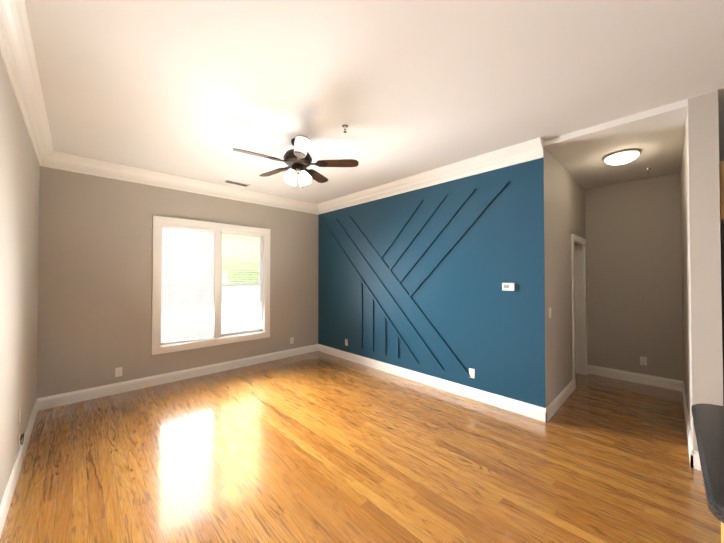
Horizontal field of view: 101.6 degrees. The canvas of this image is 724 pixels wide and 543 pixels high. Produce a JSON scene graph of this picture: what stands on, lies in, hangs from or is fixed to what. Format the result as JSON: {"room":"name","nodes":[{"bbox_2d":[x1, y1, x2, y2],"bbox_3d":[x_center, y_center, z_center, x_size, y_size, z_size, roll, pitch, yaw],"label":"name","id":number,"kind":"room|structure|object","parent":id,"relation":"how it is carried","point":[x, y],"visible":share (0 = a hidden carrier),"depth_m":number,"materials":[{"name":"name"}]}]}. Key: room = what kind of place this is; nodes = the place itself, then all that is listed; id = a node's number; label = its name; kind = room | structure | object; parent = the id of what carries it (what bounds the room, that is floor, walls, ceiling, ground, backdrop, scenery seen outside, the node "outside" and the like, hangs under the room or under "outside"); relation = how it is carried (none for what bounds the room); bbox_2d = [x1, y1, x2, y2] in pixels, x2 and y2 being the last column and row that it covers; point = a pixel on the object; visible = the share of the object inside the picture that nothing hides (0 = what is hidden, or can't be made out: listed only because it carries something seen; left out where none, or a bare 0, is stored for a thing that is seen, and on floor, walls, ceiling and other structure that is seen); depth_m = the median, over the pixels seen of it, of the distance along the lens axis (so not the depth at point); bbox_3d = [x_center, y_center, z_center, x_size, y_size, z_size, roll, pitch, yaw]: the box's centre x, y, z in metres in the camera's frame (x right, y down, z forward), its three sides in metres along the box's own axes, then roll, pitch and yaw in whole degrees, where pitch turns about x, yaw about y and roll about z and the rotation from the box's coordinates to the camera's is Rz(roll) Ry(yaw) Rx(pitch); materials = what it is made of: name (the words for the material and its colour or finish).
{"room":"empty living room","nodes":[
{"label":"empty living room","id":0,"kind":"room"},
{"bbox_2d":[0,53,39,503],"bbox_3d":[-1.172,0.059,0.650,0.120,3.020,7.910,1,-1,-44],"label":"wall","id":1,"kind":"structure","parent":0,"point":[19,202],"depth_m":2.20,"materials":[{"name":"grey paint"}]},
{"bbox_2d":[0,398,39,537],"bbox_3d":[-1.110,1.499,0.663,0.016,0.140,7.630,1,-1,-44],"label":"baseboard","id":2,"kind":"structure","parent":1,"relation":"attached to","point":[9,491],"depth_m":2.21,"materials":[{"name":"white wood"}]},
{"bbox_2d":[18,431,23,448],"bbox_3d":[-2.759,1.358,2.387,0.027,0.118,0.084,1,-1,-44],"label":"electrical outlet plate","id":3,"kind":"object","parent":1,"relation":"attached to","point":[22,435],"depth_m":2.38,"materials":[{"name":"white plastic"}]},
{"bbox_2d":[0,0,55,168],"bbox_3d":[-1.074,-1.359,0.737,0.115,0.182,7.630,1,-1,-44],"label":"crown molding","id":4,"kind":"structure","parent":1,"relation":"attached to","point":[17,51],"depth_m":2.01,"materials":[{"name":"white wood"}]},
{"bbox_2d":[36,166,317,398],"bbox_3d":[-1.574,0.128,5.640,6.220,3.020,0.160,1,-1,-44],"label":"wall","id":5,"kind":"structure","parent":0,"point":[94,322],"depth_m":3.95,"materials":[{"name":"grey paint"}]},
{"bbox_2d":[115,367,121,376],"bbox_3d":[-3.227,1.334,3.917,0.072,0.118,0.008,1,-1,-44],"label":"electrical outlet plate","id":6,"kind":"object","parent":5,"relation":"attached to","point":[118,371],"depth_m":3.91,"materials":[{"name":"white plastic"}]},
{"bbox_2d":[40,344,315,409],"bbox_3d":[-2.328,1.556,4.773,3.900,0.140,0.016,1,-1,-44],"label":"baseboard","id":7,"kind":"structure","parent":5,"relation":"attached to","point":[62,399],"depth_m":4.21,"materials":[{"name":"white wood"}]},
{"bbox_2d":[56,151,315,213],"bbox_3d":[-2.304,-1.303,4.767,3.690,0.182,0.115,1,-1,-44],"label":"crown molding","id":8,"kind":"structure","parent":5,"relation":"attached to","point":[64,161],"depth_m":4.29,"materials":[{"name":"white wood"}]},
{"bbox_2d":[152,215,269,354],"bbox_3d":[-2.381,0.202,4.848,1.774,1.974,0.182,1,-1,-44],"label":"window unit","id":9,"kind":"structure","parent":5,"relation":"in","point":[237,333],"depth_m":4.81,"materials":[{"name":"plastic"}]},
{"bbox_2d":[161,224,214,342],"bbox_3d":[-2.649,0.194,4.529,0.726,1.756,0.050,1,-1,-44],"label":"window blind","id":10,"kind":"object","parent":9,"relation":"attached to","point":[188,284],"visible":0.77,"depth_m":4.51,"materials":[{"name":"plastic"}]},
{"bbox_2d":[221,230,263,333],"bbox_3d":[-2.052,0.179,5.103,0.726,1.710,0.050,1,-1,-44],"label":"window blind","id":11,"kind":"object","parent":9,"relation":"attached to","point":[239,303],"visible":0.94,"depth_m":5.09,"materials":[{"name":"plastic"}]},
{"bbox_2d":[0,351,720,542],"bbox_3d":[1.112,1.649,2.826,6.460,0.100,7.910,1,-1,-44],"label":"floor","id":12,"kind":"structure","parent":0,"point":[316,447],"depth_m":2.41,"materials":[{"name":"brown wood"}]},
{"bbox_2d":[720,223,723,405],"bbox_3d":[3.371,0.600,2.288,0.750,1.958,0.786,1,-1,-44],"label":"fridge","id":13,"kind":"object","parent":12,"relation":"on","point":[722,255],"visible":0.31,"depth_m":2.32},
{"bbox_2d":[25,0,723,203],"bbox_3d":[1.112,-1.471,2.869,6.460,0.100,7.910,1,-1,-44],"label":"ceiling","id":14,"kind":"structure","parent":0,"point":[198,89],"depth_m":2.17,"materials":[{"name":"white paint"}]},
{"bbox_2d":[223,179,250,186],"bbox_3d":[-1.976,-1.391,4.665,0.380,0.011,0.170,1,-1,-44],"label":"ceiling vent","id":15,"kind":"object","parent":14,"relation":"in","point":[235,183],"visible":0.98,"depth_m":4.66,"materials":[{"name":"white metal"}]},
{"bbox_2d":[233,135,358,187],"bbox_3d":[-0.734,-1.158,3.203,1.251,0.516,1.249,1,-1,-44],"label":"ceiling fan","id":16,"kind":"object","parent":14,"relation":"hanging from","point":[297,159],"visible":1,"depth_m":3.14,"materials":[{"name":"brown wood"}]},
{"bbox_2d":[318,146,548,407],"bbox_3d":[0.568,0.115,4.711,0.120,3.020,4.150,1,-1,-44],"label":"wall","id":17,"kind":"structure","parent":0,"point":[491,332],"depth_m":3.91,"materials":[{"name":"blue paint"}]},
{"bbox_2d":[322,181,508,376],"bbox_3d":[0.451,0.160,4.731,0.020,2.380,3.635,1,-1,-44],"label":"blue wall slats","id":18,"kind":"object","parent":17,"relation":"attached to","point":[458,238],"visible":1,"depth_m":4.48,"materials":[{"name":"blue wood"}]},
{"bbox_2d":[316,137,543,214],"bbox_3d":[0.483,-1.305,4.649,0.115,0.182,4.150,1,-1,-44],"label":"crown molding","id":19,"kind":"structure","parent":17,"relation":"attached to","point":[529,150],"depth_m":3.96,"materials":[{"name":"white wood"}]},
{"bbox_2d":[316,344,547,421],"bbox_3d":[0.525,1.554,4.638,0.016,0.140,4.166,1,-1,-44],"label":"baseboard","id":20,"kind":"structure","parent":17,"relation":"attached to","point":[547,413],"depth_m":3.94,"materials":[{"name":"white wood"}]},
{"bbox_2d":[469,368,474,378],"bbox_3d":[1.392,1.292,3.746,0.008,0.118,0.072,1,-1,-44],"label":"electrical outlet plate","id":21,"kind":"object","parent":17,"relation":"attached to","point":[471,371],"depth_m":3.74,"materials":[{"name":"white plastic"}]},
{"bbox_2d":[502,283,514,290],"bbox_3d":[1.700,0.177,3.426,0.029,0.088,0.132,1,-1,-44],"label":"thermostat","id":22,"kind":"object","parent":17,"relation":"attached to","point":[508,286],"visible":1,"depth_m":3.41,"materials":[{"name":"white plastic"}]},
{"bbox_2d":[547,150,583,403],"bbox_3d":[2.740,0.105,4.004,2.030,3.020,0.120,1,-1,-44],"label":"wall","id":23,"kind":"structure","parent":0,"point":[559,214],"depth_m":3.65,"materials":[{"name":"grey paint"}]},
{"bbox_2d":[546,379,573,420],"bbox_3d":[2.434,1.540,3.596,1.270,0.140,0.016,1,-1,-44],"label":"baseboard","id":24,"kind":"structure","parent":23,"relation":"attached to","point":[565,393],"depth_m":3.52,"materials":[{"name":"white wood"}]},
{"bbox_2d":[571,234,587,389],"bbox_3d":[3.190,0.555,4.417,0.944,2.132,0.140,1,-1,-44],"label":"door frame","id":25,"kind":"structure","parent":23,"relation":"attached to","point":[579,309],"depth_m":4.66,"materials":[{"name":"white wood"}]},
{"bbox_2d":[583,188,584,238],"bbox_3d":[3.515,0.115,4.749,0.120,3.020,0.120,1,-1,-44],"label":"wall","id":26,"kind":"structure","parent":0,"point":[584,209],"depth_m":4.72,"materials":[{"name":"grey paint"}]},
{"bbox_2d":[543,99,687,188],"bbox_3d":[3.146,-1.381,3.603,2.270,0.060,1.050,1,-1,-44],"label":"ceiling","id":27,"kind":"structure","parent":0,"point":[656,136],"depth_m":3.20,"materials":[{"name":"white paint"}]},
{"bbox_2d":[602,149,641,164],"bbox_3d":[3.008,-1.303,3.421,0.344,0.100,0.344,1,-1,-44],"label":"light","id":28,"kind":"object","parent":27,"relation":"attached to","point":[620,157],"visible":1,"depth_m":3.34,"materials":[{"name":"white glass"}]},
{"bbox_2d":[574,160,723,380],"bbox_3d":[3.355,0.120,5.088,0.120,3.020,7.790,1,-1,-44],"label":"wall","id":29,"kind":"structure","parent":0,"point":[633,266],"depth_m":4.32,"materials":[{"name":"grey paint"}]},
{"bbox_2d":[587,364,679,390],"bbox_3d":[3.947,1.550,4.355,0.016,0.140,1.020,1,-1,-44],"label":"baseboard","id":30,"kind":"structure","parent":29,"relation":"attached to","point":[667,383],"depth_m":4.30,"materials":[{"name":"white wood"}]},
{"bbox_2d":[640,356,646,365],"bbox_3d":[4.054,1.288,4.253,0.008,0.118,0.072,1,-1,-44],"label":"electrical outlet plate","id":31,"kind":"object","parent":29,"relation":"attached to","point":[643,360],"depth_m":4.25,"materials":[{"name":"white plastic"}]},
{"bbox_2d":[680,90,722,451],"bbox_3d":[3.565,0.093,3.147,2.270,3.020,0.160,1,-1,-44],"label":"wall pillar","id":32,"kind":"structure","parent":0,"point":[701,286],"depth_m":2.38,"materials":[{"name":"grey paint"}]},
{"bbox_2d":[680,381,695,468],"bbox_3d":[3.498,1.534,3.185,2.286,0.140,0.016,1,-1,-44],"label":"baseboard","id":33,"kind":"structure","parent":32,"relation":"attached to","point":[692,454],"depth_m":2.74,"materials":[{"name":"white wood"}]},
{"bbox_2d":[719,161,723,223],"bbox_3d":[3.318,-0.638,2.360,0.750,0.460,0.634,1,-1,-44],"label":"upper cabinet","id":34,"kind":"object","parent":32,"relation":"attached to","point":[721,170],"visible":0.46,"depth_m":2.32,"materials":[{"name":"brown wood"}]},
{"bbox_2d":[691,403,723,542],"bbox_3d":[2.113,1.088,0.213,1.010,0.950,2.465,1,-1,-44],"label":"countertop","id":35,"kind":"structure","parent":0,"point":[708,420],"depth_m":1.04,"materials":[{"name":"black stone"}]},
{"label":"outside","id":36,"kind":"structure","parent":0,"visible":0},
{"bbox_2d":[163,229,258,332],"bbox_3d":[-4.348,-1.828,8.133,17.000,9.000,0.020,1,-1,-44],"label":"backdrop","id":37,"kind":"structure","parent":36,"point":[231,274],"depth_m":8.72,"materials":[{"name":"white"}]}
]}

